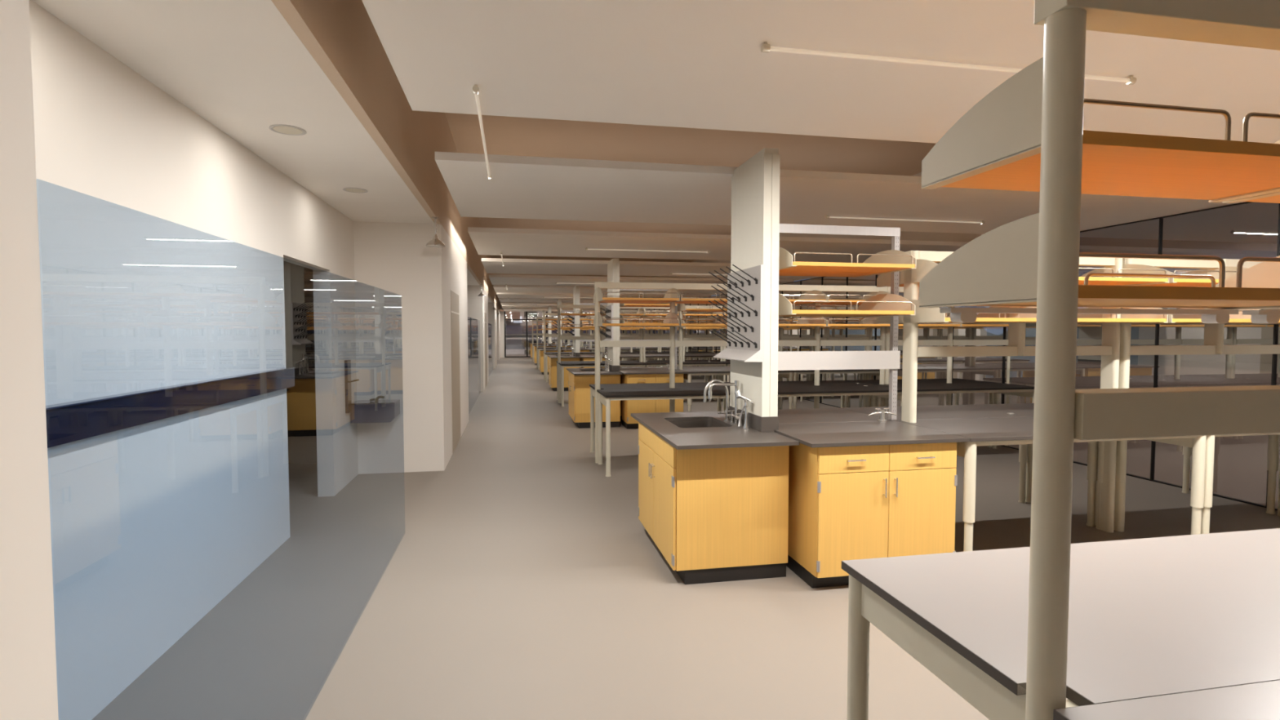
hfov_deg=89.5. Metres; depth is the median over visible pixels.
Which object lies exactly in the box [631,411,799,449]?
countertop
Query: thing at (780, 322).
shelf
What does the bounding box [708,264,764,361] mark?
drying rack
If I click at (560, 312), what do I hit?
shelf
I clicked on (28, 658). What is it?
wall pier
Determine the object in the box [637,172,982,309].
wall
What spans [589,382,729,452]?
lab table
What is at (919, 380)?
lab table
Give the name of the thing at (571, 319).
shelf
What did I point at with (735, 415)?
faucet
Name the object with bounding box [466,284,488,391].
wall pier
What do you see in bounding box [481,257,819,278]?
ceiling
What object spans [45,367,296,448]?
wall ledge
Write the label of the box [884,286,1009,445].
frame
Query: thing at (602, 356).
countertop
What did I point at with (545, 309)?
ceiling
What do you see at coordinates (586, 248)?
recessed light
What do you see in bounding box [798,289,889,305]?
shelf
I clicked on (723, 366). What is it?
lab table
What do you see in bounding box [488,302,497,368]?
wall pier
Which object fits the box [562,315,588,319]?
shelf
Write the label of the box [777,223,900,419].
frame
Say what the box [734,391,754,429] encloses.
eyewash spray
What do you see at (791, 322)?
shelf
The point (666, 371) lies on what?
countertop
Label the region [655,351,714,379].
lab table
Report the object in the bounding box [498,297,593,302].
ceiling
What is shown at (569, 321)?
frame
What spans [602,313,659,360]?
frame
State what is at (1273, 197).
shelf
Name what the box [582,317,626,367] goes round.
frame
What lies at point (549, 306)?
column
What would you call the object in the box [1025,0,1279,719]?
frame
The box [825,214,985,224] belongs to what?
recessed light
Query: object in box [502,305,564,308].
ceiling
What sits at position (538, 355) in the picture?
lab table
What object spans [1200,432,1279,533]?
lab table
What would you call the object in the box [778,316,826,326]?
shelf
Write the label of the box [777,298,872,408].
frame
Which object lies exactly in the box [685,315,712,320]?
shelf
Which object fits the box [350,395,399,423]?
fountain
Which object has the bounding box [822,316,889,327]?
shelf
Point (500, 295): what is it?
ceiling
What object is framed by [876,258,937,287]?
shelf
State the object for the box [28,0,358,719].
wall
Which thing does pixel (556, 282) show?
recessed light
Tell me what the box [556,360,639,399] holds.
lab table
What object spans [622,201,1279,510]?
window
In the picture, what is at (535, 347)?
base cabinet
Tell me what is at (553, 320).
drying rack
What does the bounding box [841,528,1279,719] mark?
lab table
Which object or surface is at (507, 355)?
street
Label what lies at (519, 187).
ceiling
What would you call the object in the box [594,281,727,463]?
frame
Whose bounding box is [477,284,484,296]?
shower
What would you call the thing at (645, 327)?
shelf
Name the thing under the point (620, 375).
base cabinet
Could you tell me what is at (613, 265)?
column
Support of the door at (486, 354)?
attached to the wall pier at (477, 306)
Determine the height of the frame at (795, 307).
2.190 m
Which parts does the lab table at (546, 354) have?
leg, leg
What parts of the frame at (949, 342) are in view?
post, rail, rail, post, rail, post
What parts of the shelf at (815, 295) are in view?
guard rail, panel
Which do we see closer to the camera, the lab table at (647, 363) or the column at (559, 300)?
the lab table at (647, 363)
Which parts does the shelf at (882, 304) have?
panel, guard rail, guard rail, panel, guard rail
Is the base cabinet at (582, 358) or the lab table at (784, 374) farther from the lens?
the base cabinet at (582, 358)
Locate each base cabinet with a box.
[529,343,543,357]
[533,346,551,364]
[538,350,561,374]
[548,356,579,391]
[562,350,589,351]
[568,371,620,428]
[581,357,604,368]
[620,374,622,421]
[621,373,683,428]
[638,422,789,584]
[786,442,957,588]
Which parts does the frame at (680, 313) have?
post, rail, rail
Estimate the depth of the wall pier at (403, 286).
7.27 m
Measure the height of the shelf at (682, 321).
0.171 m
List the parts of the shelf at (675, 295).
panel, guard rail, guard rail, guard rail, panel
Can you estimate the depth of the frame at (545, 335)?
20.96 m
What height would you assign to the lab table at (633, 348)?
0.926 m
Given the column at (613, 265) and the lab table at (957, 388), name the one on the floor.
the lab table at (957, 388)
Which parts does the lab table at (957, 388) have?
leg, rail, leg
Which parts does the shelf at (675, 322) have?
panel, guard rail, guard rail, guard rail, guard rail, panel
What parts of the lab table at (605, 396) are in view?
leg, leg, rail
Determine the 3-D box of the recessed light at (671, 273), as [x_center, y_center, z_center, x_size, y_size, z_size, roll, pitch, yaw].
[1.539,-1.778,13.411,1.850,0.038,0.031,0,3,-11]
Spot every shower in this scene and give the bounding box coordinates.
[426,216,444,247]
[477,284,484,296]
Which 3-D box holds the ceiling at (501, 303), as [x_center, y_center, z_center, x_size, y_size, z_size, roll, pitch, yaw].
[-2.623,-2.537,29.361,7.230,0.056,2.400,0,3,-11]
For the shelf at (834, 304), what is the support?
attached to the frame at (869, 330)
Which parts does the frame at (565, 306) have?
post, rail, rail, post, rail, post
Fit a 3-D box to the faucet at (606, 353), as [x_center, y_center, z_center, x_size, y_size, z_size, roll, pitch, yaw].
[-0.665,0.021,11.335,0.254,0.325,0.224,0,3,-11]
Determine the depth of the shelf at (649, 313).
17.65 m
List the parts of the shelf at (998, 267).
panel, guard rail, guard rail, panel, guard rail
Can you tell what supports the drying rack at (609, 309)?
attached to the column at (613, 265)
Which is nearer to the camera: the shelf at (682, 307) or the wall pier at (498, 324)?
the shelf at (682, 307)
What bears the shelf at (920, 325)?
attached to the frame at (949, 342)
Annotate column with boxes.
[542,310,544,342]
[547,305,551,346]
[557,298,562,349]
[573,285,580,356]
[607,257,620,371]
[728,147,780,431]
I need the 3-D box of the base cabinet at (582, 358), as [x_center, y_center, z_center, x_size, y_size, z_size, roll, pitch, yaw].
[-1.084,0.374,17.445,0.956,0.900,0.611,0,3,-11]
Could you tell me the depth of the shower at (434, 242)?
6.83 m
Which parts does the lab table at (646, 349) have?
rail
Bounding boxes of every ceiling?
[31,0,497,309]
[361,0,1279,143]
[435,151,1244,234]
[467,226,968,262]
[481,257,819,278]
[488,274,793,285]
[493,284,727,294]
[496,292,711,298]
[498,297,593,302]
[500,302,644,305]
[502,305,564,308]
[502,307,637,311]
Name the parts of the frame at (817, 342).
rail, post, rail, rail, post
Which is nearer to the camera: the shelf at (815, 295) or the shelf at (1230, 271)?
the shelf at (1230, 271)
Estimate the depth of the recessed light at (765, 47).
2.81 m
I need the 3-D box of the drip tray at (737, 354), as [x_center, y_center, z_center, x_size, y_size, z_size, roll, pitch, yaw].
[0.702,-0.040,4.678,0.139,0.070,0.690,-1,3,-11]
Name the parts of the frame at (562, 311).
rail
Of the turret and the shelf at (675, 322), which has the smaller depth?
the turret
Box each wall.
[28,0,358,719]
[283,261,317,463]
[467,316,480,414]
[488,323,493,376]
[499,302,504,357]
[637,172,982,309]
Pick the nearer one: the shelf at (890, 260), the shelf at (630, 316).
the shelf at (890, 260)
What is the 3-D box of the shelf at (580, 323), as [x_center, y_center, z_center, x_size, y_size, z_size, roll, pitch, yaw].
[-1.181,-0.999,17.972,0.925,0.171,0.790,0,3,-11]
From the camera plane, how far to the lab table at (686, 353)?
19.25 m
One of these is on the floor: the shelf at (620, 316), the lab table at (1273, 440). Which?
the lab table at (1273, 440)
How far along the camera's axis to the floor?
3.67 m
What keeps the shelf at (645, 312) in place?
attached to the frame at (565, 306)
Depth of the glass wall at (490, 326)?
24.21 m
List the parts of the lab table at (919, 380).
leg, leg, leg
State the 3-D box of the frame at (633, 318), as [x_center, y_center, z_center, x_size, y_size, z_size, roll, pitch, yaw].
[0.319,-0.762,28.466,1.926,2.190,0.080,0,3,-11]
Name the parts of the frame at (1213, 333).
post, rail, rail, post, rail, post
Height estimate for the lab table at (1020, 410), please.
0.926 m
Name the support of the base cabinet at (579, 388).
on the floor
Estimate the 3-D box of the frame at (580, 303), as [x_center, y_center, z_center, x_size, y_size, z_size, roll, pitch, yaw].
[-1.153,-0.851,17.946,1.090,1.450,0.058,0,3,-11]
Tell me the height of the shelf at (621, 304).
0.171 m
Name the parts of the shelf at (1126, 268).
guard rail, guard rail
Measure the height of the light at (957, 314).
0.036 m
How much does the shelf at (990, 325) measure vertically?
0.171 m
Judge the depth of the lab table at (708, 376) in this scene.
15.54 m
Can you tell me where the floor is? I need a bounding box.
[92,357,1279,719]
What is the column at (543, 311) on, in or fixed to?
on the countertop
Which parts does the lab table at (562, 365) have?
leg, leg, rail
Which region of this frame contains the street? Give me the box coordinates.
[506,354,530,356]
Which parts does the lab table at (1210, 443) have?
leg, rail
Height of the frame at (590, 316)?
2.190 m
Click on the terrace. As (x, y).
(1240, 462)
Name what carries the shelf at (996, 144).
attached to the frame at (1063, 413)
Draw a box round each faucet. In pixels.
[600,351,608,370]
[707,380,744,426]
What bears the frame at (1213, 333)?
on the floor
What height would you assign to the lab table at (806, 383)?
0.899 m
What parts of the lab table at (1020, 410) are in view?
leg, leg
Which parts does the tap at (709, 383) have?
spout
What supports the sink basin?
in the countertop at (689, 429)
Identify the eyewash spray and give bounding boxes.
[604,355,611,371]
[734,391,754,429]
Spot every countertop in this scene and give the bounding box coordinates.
[538,348,561,351]
[547,355,580,358]
[561,348,591,350]
[566,368,622,375]
[578,355,621,357]
[580,354,606,355]
[617,368,688,374]
[620,366,668,369]
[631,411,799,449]
[724,408,892,423]
[774,420,969,447]
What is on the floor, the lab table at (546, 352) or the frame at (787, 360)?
the lab table at (546, 352)
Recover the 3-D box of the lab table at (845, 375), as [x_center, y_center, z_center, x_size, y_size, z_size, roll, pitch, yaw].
[3.310,0.585,12.425,1.867,0.926,0.822,0,3,-11]
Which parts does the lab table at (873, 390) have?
rail, leg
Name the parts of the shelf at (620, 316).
panel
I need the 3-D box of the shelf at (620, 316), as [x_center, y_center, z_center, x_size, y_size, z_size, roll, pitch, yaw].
[0.109,-0.706,11.394,0.925,0.171,0.790,0,3,-11]
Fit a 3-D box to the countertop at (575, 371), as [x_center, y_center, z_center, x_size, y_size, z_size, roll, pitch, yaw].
[-0.831,0.286,11.307,0.785,0.202,1.575,0,3,-11]
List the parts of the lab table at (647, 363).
rail, leg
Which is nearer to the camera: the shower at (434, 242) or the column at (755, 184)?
the column at (755, 184)
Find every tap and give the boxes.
[703,378,730,420]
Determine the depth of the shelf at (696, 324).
7.63 m
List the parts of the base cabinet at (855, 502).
door, drawer, handle, handle, handle, door, drawer, handle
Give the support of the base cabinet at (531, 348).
on the floor
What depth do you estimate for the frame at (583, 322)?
37.66 m
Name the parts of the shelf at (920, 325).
panel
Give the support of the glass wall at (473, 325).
on the floor
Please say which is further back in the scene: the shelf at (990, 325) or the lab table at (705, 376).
the lab table at (705, 376)
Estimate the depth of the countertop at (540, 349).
23.98 m
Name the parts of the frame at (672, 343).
post, rail, rail, post, rail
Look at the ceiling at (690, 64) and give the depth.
2.90 m
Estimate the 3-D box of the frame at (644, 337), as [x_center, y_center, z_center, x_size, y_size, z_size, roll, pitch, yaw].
[1.004,-0.160,14.939,1.926,2.190,0.080,0,3,-11]
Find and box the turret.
[867,408,896,422]
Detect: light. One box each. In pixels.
[268,124,306,135]
[342,187,368,192]
[472,84,491,179]
[542,297,589,297]
[555,282,594,284]
[585,247,709,253]
[670,272,727,275]
[760,41,1136,84]
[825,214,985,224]
[939,307,1238,323]
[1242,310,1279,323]
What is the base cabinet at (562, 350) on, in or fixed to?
on the floor
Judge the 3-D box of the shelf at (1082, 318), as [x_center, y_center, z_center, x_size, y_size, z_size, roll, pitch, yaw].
[3.332,-0.372,5.043,0.915,0.171,0.840,0,3,-11]
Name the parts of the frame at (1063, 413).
post, rail, rail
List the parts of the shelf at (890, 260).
panel, guard rail, guard rail, panel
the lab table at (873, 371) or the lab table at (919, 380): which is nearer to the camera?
the lab table at (919, 380)
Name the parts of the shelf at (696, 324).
panel, guard rail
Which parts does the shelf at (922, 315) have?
panel, panel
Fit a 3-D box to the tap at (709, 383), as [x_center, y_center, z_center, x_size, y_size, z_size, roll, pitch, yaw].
[0.592,0.307,4.965,0.215,0.321,0.048,0,3,-11]
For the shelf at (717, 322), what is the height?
0.171 m
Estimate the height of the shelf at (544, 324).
0.171 m
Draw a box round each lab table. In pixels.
[532,344,563,362]
[537,347,581,369]
[544,352,595,382]
[546,351,595,352]
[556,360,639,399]
[558,362,645,406]
[589,348,639,351]
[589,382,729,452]
[596,386,729,476]
[619,355,688,382]
[620,351,659,359]
[620,354,678,359]
[633,347,678,366]
[635,360,715,399]
[637,348,688,360]
[640,361,726,399]
[650,351,706,377]
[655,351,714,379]
[666,365,730,368]
[675,368,794,411]
[685,353,717,355]
[685,354,716,366]
[707,360,788,399]
[718,360,803,403]
[723,380,871,412]
[777,368,879,408]
[777,384,902,407]
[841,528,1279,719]
[842,403,1098,526]
[843,373,866,407]
[846,378,995,447]
[875,382,1034,448]
[895,416,1206,551]
[1025,403,1279,524]
[1053,680,1279,719]
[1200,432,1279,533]
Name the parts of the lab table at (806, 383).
leg, leg, leg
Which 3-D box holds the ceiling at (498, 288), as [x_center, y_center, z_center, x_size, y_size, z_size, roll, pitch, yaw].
[-0.682,-2.096,19.459,7.230,0.056,2.400,0,3,-11]
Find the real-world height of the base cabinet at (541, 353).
0.888 m
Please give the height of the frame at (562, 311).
1.450 m
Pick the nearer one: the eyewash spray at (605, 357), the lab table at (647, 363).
the eyewash spray at (605, 357)
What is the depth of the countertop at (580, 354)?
18.58 m
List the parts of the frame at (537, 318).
post, rail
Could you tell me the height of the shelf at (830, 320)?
0.171 m
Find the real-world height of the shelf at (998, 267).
0.171 m
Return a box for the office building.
[499,310,621,354]
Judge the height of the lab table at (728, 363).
0.899 m
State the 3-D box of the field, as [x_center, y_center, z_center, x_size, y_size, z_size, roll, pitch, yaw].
[151.359,-0.615,85.743,269.990,0.200,410.000,0,3,-11]
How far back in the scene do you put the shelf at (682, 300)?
7.64 m
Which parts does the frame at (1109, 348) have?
post, rail, rail, post, rail, post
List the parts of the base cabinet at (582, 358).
drawer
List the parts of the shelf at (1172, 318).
panel, panel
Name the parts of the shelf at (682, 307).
panel, guard rail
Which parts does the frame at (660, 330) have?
post, rail, post, rail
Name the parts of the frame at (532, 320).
post, rail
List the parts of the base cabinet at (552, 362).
door, door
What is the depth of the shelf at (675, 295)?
7.64 m
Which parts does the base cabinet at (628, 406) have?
drawer, door, drawer, door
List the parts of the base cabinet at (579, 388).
door, apron panel, door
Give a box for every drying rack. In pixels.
[551,320,557,334]
[566,315,575,336]
[600,304,613,340]
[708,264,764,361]
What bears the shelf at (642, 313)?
attached to the frame at (565, 306)
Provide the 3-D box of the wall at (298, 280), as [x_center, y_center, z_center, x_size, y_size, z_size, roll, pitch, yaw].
[-4.434,-0.108,5.807,2.730,2.900,3.900,0,3,-11]
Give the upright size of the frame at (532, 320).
2.190 m
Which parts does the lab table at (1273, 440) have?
leg, leg, leg, leg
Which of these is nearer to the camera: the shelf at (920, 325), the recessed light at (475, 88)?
the recessed light at (475, 88)
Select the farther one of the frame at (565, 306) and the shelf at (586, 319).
the shelf at (586, 319)
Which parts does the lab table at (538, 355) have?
leg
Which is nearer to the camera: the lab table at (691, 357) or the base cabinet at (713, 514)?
the base cabinet at (713, 514)
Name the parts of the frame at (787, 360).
service plate, rail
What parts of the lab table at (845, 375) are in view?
leg, leg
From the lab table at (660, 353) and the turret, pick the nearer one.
the turret
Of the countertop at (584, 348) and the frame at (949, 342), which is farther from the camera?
the countertop at (584, 348)
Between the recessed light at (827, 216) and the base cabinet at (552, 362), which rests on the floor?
the base cabinet at (552, 362)
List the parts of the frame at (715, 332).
rail, rail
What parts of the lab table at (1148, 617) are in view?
leg, rail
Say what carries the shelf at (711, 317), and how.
attached to the frame at (715, 332)
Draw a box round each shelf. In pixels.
[537,326,556,329]
[544,315,572,320]
[544,324,572,329]
[559,307,602,315]
[559,320,602,328]
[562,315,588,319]
[579,315,602,320]
[579,320,605,327]
[593,287,679,303]
[593,311,679,326]
[601,308,644,315]
[602,320,644,328]
[619,296,677,307]
[619,315,663,323]
[619,326,653,328]
[622,312,653,319]
[630,315,658,320]
[640,307,684,315]
[640,320,684,328]
[666,288,727,303]
[674,312,727,326]
[677,303,727,311]
[677,318,727,328]
[683,311,724,315]
[684,312,719,318]
[684,321,724,328]
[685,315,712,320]
[685,328,712,329]
[778,247,916,277]
[778,293,915,317]
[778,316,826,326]
[778,319,786,328]
[781,289,826,305]
[782,318,836,328]
[782,321,799,328]
[792,304,837,310]
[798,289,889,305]
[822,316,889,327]
[828,318,880,328]
[834,304,858,310]
[863,314,960,327]
[875,299,1036,324]
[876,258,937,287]
[919,213,1279,309]
[921,57,1279,202]
[933,314,1008,327]
[984,306,1168,324]
[1078,264,1169,285]
[1098,307,1260,324]
[1132,264,1247,287]
[1222,191,1279,203]
[1224,308,1279,324]
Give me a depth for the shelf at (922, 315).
4.65 m
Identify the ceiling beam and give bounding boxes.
[444,112,935,286]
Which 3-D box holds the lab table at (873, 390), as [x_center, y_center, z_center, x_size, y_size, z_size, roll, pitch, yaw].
[2.251,0.797,7.957,1.820,0.899,0.750,0,3,-11]
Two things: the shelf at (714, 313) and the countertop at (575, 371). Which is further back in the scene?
the shelf at (714, 313)
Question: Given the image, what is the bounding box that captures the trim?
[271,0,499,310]
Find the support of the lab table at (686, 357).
on the floor
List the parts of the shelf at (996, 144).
panel, guard rail, panel, guard rail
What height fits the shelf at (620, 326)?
0.171 m
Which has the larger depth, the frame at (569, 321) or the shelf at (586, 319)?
the frame at (569, 321)
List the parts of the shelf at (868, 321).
guard rail, guard rail, panel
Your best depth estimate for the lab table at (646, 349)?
24.39 m
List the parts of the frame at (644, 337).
post, rail, rail, post, rail, post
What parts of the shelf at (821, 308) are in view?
panel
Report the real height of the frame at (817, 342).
2.190 m
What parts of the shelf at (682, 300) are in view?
panel, guard rail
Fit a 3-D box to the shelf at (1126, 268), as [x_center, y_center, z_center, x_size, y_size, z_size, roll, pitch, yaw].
[3.332,-0.665,5.030,0.915,0.171,0.840,0,3,-11]
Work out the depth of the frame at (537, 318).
27.54 m
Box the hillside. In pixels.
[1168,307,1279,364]
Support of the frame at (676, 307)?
on the countertop at (648, 367)
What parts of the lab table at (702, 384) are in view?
leg, leg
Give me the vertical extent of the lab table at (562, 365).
0.899 m
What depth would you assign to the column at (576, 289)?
17.55 m
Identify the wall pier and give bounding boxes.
[0,0,58,719]
[353,221,468,474]
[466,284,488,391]
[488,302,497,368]
[496,309,500,359]
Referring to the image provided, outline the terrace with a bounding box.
[605,351,1279,508]
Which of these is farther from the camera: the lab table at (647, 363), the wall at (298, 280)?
the lab table at (647, 363)
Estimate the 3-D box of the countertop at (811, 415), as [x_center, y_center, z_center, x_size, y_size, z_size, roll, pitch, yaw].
[1.318,0.455,5.184,1.075,0.023,0.824,0,3,-11]
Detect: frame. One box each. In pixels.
[532,320,568,361]
[536,317,582,364]
[543,312,602,380]
[557,304,642,403]
[561,311,590,348]
[563,321,595,351]
[568,320,595,344]
[579,302,607,341]
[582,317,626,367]
[590,315,637,360]
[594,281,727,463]
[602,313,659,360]
[619,288,678,368]
[619,310,678,355]
[625,318,667,367]
[638,315,678,360]
[642,305,723,399]
[659,313,713,359]
[678,297,727,369]
[684,311,727,382]
[723,306,799,397]
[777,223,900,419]
[777,284,887,408]
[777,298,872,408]
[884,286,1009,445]
[901,250,1122,532]
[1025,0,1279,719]
[1113,257,1279,532]
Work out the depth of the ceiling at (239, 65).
3.14 m
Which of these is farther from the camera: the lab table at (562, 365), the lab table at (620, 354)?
the lab table at (620, 354)
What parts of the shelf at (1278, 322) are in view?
panel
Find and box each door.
[450,290,460,453]
[484,312,487,387]
[494,319,496,366]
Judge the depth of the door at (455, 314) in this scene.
8.89 m
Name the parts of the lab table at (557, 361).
leg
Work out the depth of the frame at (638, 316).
24.98 m
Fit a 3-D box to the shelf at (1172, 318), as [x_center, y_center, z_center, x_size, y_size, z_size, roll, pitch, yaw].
[4.264,-0.380,5.225,0.915,0.171,0.840,0,3,-11]
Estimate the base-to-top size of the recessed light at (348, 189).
0.006 m
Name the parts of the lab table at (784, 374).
leg, rail, leg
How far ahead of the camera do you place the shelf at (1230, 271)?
4.97 m
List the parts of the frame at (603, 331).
post, post, post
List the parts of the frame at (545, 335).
post, rail, rail, rail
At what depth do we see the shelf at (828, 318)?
11.61 m
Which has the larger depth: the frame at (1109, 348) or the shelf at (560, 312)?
the shelf at (560, 312)
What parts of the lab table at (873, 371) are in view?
leg, rail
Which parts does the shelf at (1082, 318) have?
panel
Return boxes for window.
[504,311,622,357]
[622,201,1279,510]
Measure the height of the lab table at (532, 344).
0.899 m
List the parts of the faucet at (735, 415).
spout, valve handle, valve handle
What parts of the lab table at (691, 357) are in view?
rail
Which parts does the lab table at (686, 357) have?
rail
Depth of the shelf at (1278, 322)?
5.70 m
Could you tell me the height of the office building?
9.000 m
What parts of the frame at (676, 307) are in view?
rail, service plate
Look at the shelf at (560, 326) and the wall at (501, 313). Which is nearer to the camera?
the shelf at (560, 326)
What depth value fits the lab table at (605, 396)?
7.29 m
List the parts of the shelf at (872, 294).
panel, guard rail, panel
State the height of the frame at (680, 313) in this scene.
2.190 m
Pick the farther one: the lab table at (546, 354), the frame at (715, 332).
the lab table at (546, 354)
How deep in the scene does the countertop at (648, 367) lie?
11.67 m
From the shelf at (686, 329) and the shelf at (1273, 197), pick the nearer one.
the shelf at (1273, 197)
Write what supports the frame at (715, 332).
on the floor
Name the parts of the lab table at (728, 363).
leg, leg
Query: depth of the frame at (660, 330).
21.83 m
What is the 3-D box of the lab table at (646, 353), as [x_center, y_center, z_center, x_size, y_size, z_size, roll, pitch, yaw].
[-0.328,0.211,21.113,1.820,0.899,0.750,0,3,-11]
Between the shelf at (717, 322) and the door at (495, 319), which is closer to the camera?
the shelf at (717, 322)
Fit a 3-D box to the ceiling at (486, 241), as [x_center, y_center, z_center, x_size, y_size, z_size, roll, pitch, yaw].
[1.240,-1.659,9.655,7.230,0.056,2.400,0,3,-11]
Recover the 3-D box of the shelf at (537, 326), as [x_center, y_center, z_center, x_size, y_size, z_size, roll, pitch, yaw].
[-3.933,-1.374,27.606,0.915,0.171,0.840,0,3,-11]
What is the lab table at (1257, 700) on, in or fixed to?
on the floor
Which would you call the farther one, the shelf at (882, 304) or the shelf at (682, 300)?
the shelf at (682, 300)
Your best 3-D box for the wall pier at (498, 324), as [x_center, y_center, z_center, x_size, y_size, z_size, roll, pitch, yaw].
[-8.573,-1.462,37.213,0.927,2.810,3.190,0,3,-11]
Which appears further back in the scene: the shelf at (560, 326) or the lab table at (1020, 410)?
the shelf at (560, 326)
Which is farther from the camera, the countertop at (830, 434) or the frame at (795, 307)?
the frame at (795, 307)
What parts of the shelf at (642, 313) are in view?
panel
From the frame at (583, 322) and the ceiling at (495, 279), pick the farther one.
the frame at (583, 322)
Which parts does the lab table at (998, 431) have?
leg, rail, leg, leg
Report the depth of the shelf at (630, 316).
21.43 m
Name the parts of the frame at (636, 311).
rail, post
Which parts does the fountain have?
spout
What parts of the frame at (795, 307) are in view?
post, post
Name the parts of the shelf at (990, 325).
panel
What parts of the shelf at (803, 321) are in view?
guard rail, panel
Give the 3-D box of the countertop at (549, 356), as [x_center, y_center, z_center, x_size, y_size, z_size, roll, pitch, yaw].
[-2.121,-0.007,17.885,0.785,0.202,1.575,0,3,-11]
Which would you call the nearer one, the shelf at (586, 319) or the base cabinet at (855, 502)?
the base cabinet at (855, 502)
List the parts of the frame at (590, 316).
post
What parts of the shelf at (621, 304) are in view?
panel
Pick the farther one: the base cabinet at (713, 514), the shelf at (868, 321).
the shelf at (868, 321)
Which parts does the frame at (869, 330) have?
post, rail, post, rail, post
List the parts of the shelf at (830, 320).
panel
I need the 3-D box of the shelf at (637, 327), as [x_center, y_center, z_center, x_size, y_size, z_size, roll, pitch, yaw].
[-0.443,-0.796,14.627,0.915,0.171,0.840,0,3,-11]
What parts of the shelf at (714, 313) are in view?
panel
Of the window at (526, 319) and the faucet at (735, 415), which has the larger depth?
the window at (526, 319)
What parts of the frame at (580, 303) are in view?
service plate, rail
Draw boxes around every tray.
[713,348,757,361]
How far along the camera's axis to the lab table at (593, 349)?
24.13 m
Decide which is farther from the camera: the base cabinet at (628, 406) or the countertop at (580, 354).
the countertop at (580, 354)
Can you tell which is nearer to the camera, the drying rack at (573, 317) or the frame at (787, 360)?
the frame at (787, 360)
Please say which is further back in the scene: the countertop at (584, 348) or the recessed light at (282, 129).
the countertop at (584, 348)
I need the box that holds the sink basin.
[667,419,727,427]
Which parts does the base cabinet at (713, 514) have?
door, handle, apron panel, door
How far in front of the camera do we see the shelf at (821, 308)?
11.47 m
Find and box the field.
[1168,360,1279,372]
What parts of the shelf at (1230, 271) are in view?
panel, guard rail, panel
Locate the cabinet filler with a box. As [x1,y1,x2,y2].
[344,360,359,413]

